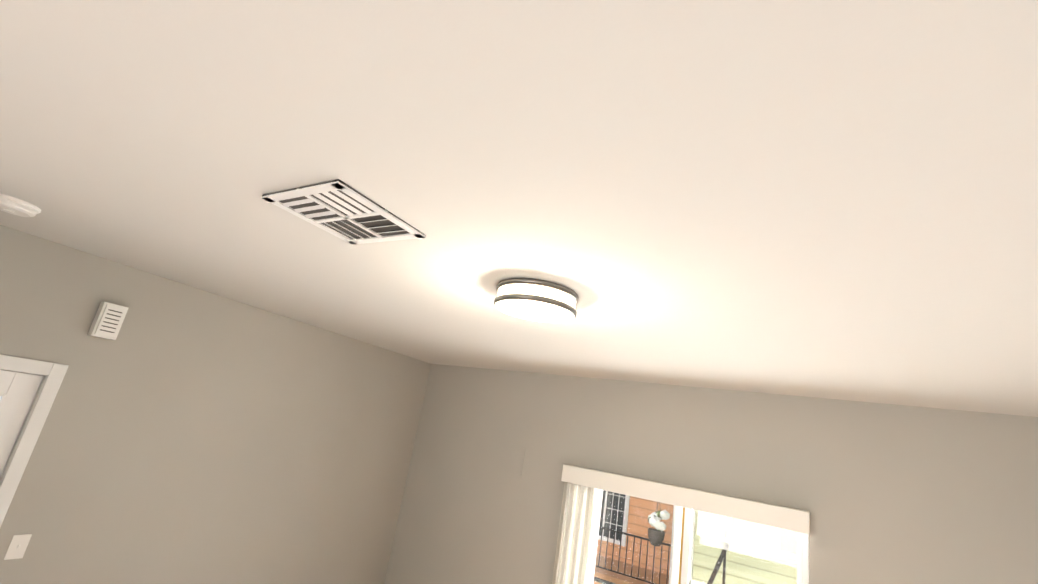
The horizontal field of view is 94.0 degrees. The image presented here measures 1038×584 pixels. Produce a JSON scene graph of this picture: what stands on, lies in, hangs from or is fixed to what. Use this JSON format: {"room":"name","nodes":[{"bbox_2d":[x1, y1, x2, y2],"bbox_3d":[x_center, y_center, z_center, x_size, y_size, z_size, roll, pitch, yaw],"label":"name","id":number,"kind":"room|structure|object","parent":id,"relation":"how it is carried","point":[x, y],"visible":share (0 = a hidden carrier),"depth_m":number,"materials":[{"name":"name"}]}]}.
{"room":"living room","nodes":[
{"label":"living room","id":0,"kind":"room"},
{"bbox_2d":[0,225,430,583],"bbox_3d":[-2.199,1.239,3.329,0.140,3.020,4.010,-1,-19,32],"label":"wall","id":1,"kind":"structure","parent":0,"point":[190,435],"depth_m":3.24,"materials":[{"name":"beige paint"}]},
{"bbox_2d":[4,534,31,559],"bbox_3d":[-2.605,1.328,2.520,0.018,0.116,0.072,-1,-19,32],"label":"light switch","id":2,"kind":"object","parent":1,"relation":"attached to","point":[18,545],"visible":1,"depth_m":2.52,"materials":[{"name":"white plastic"}]},
{"bbox_2d":[0,370,43,476],"bbox_3d":[-2.949,1.252,2.014,0.116,1.967,0.860,-1,-19,32],"label":"entry door","id":3,"kind":"structure","parent":1,"relation":"in","point":[18,391],"depth_m":2.54,"materials":[{"name":"white wood"}]},
{"bbox_2d":[0,355,68,526],"bbox_3d":[-2.984,1.230,2.045,0.156,2.071,0.998,-1,-19,32],"label":"door frame","id":4,"kind":"structure","parent":1,"relation":"attached to","point":[53,374],"depth_m":2.55,"materials":[{"name":"white painted wood"}]},
{"bbox_2d":[87,302,127,339],"bbox_3d":[-2.398,0.170,2.831,0.069,0.200,0.120,-1,-19,32],"label":"door chime","id":5,"kind":"object","parent":1,"relation":"attached to","point":[108,320],"visible":1,"depth_m":2.81,"materials":[{"name":"white plastic"}]},
{"bbox_2d":[0,0,1037,416],"bbox_3d":[-0.788,-0.869,0.484,5.580,0.523,8.800,-1,-19,32],"label":"ceiling","id":6,"kind":"structure","parent":0,"point":[824,198],"depth_m":1.15,"materials":[{"name":"white paint"}]},
{"bbox_2d":[0,193,40,216],"bbox_3d":[-2.156,-0.362,2.055,0.176,0.048,0.176,-1,-19,32],"label":"smoke detector","id":7,"kind":"object","parent":6,"relation":"attached to","point":[14,206],"visible":1,"depth_m":2.03,"materials":[{"name":"white plastic"}]},
{"bbox_2d":[262,179,425,244],"bbox_3d":[-0.567,-0.246,1.591,0.370,0.013,0.370,-1,-19,32],"label":"ceiling vent","id":8,"kind":"object","parent":6,"relation":"in","point":[338,208],"visible":1,"depth_m":1.56,"materials":[{"name":"white metal"}]},
{"bbox_2d":[494,278,578,321],"bbox_3d":[0.071,0.046,2.047,0.350,0.099,0.350,-1,-19,32],"label":"flush-mount light","id":9,"kind":"object","parent":6,"relation":"attached to","point":[536,300],"visible":1,"depth_m":1.93,"materials":[{"name":"white glass"}]},
{"bbox_2d":[384,364,1037,583],"bbox_3d":[1.154,1.873,3.566,5.580,3.020,0.140,-1,-19,32],"label":"wall","id":10,"kind":"structure","parent":0,"point":[881,493],"depth_m":3.53,"materials":[{"name":"beige paint"}]},
{"bbox_2d":[496,443,524,477],"bbox_3d":[-0.074,1.522,4.379,0.260,0.260,0.010,-1,-19,32],"label":"access panel","id":11,"kind":"object","parent":10,"relation":"attached to","point":[510,460],"visible":1,"depth_m":4.37,"materials":[{"name":"beige paint"}]},
{"bbox_2d":[552,482,602,583],"bbox_3d":[0.390,2.365,3.689,0.304,1.822,0.085,-1,-19,32],"label":"vertical blinds","id":12,"kind":"object","parent":10,"relation":"attached to","point":[576,548],"depth_m":3.80,"materials":[{"name":"beige"}]},
{"bbox_2d":[561,464,809,533],"bbox_3d":[1.127,1.496,3.573,1.745,0.130,0.117,-1,-19,32],"label":"valance","id":13,"kind":"object","parent":10,"relation":"attached to","point":[786,518],"visible":1,"depth_m":3.44,"materials":[{"name":"white"}]},
{"bbox_2d":[577,466,808,583],"bbox_3d":[1.048,2.385,3.407,1.710,1.927,0.143,-1,-19,32],"label":"sliding door","id":14,"kind":"structure","parent":10,"relation":"in","point":[681,561],"depth_m":3.50,"materials":[{"name":"white plastic"}]},
{"label":"outside","id":15,"kind":"structure","parent":0,"visible":0},
{"bbox_3d":[1.385,3.716,3.671,4.800,0.220,1.438,-1,-19,32],"label":"deck","id":16,"kind":"object","parent":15,"visible":0},
{"bbox_2d":[594,577,615,583],"bbox_3d":[1.801,3.416,4.352,4.800,0.860,0.050,-1,-19,32],"label":"railing","id":17,"kind":"object","parent":16,"relation":"on","point":[596,579],"depth_m":5.05,"materials":[{"name":"black"}]},
{"bbox_3d":[11.610,14.784,25.296,70.000,0.200,53.530,-1,-19,32],"label":"ground","id":18,"kind":"structure","parent":15,"visible":0},
{"bbox_2d":[593,490,675,583],"bbox_3d":[0.608,5.686,12.930,8.923,6.639,7.470,-1,-19,32],"label":"neighbouring house","id":19,"kind":"structure","parent":18,"relation":"on","point":[631,558],"depth_m":9.23,"materials":[{"name":"orange wood"}]},
{"bbox_2d":[648,502,669,546],"bbox_3d":[2.272,3.585,7.851,0.335,1.000,0.366,-1,-19,32],"label":"hanging basket","id":20,"kind":"object","parent":19,"relation":"hanging from","point":[653,535],"depth_m":7.69,"materials":[{"name":"black"}]},
{"bbox_2d":[689,510,796,583],"bbox_3d":[5.993,4.897,6.916,6.000,6.500,5.045,-1,-19,32],"label":"building","id":21,"kind":"structure","parent":18,"relation":"on","point":[734,554],"depth_m":6.34,"materials":[{"name":"green"}]},
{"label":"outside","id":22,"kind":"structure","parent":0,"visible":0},
{"bbox_2d":[707,543,729,583],"bbox_3d":[2.164,4.266,5.851,0.627,2.396,0.040,-1,-19,32],"label":"stair rail","id":23,"kind":"object","parent":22,"point":[726,546],"depth_m":5.99,"materials":[{"name":"black metal"}]}
]}

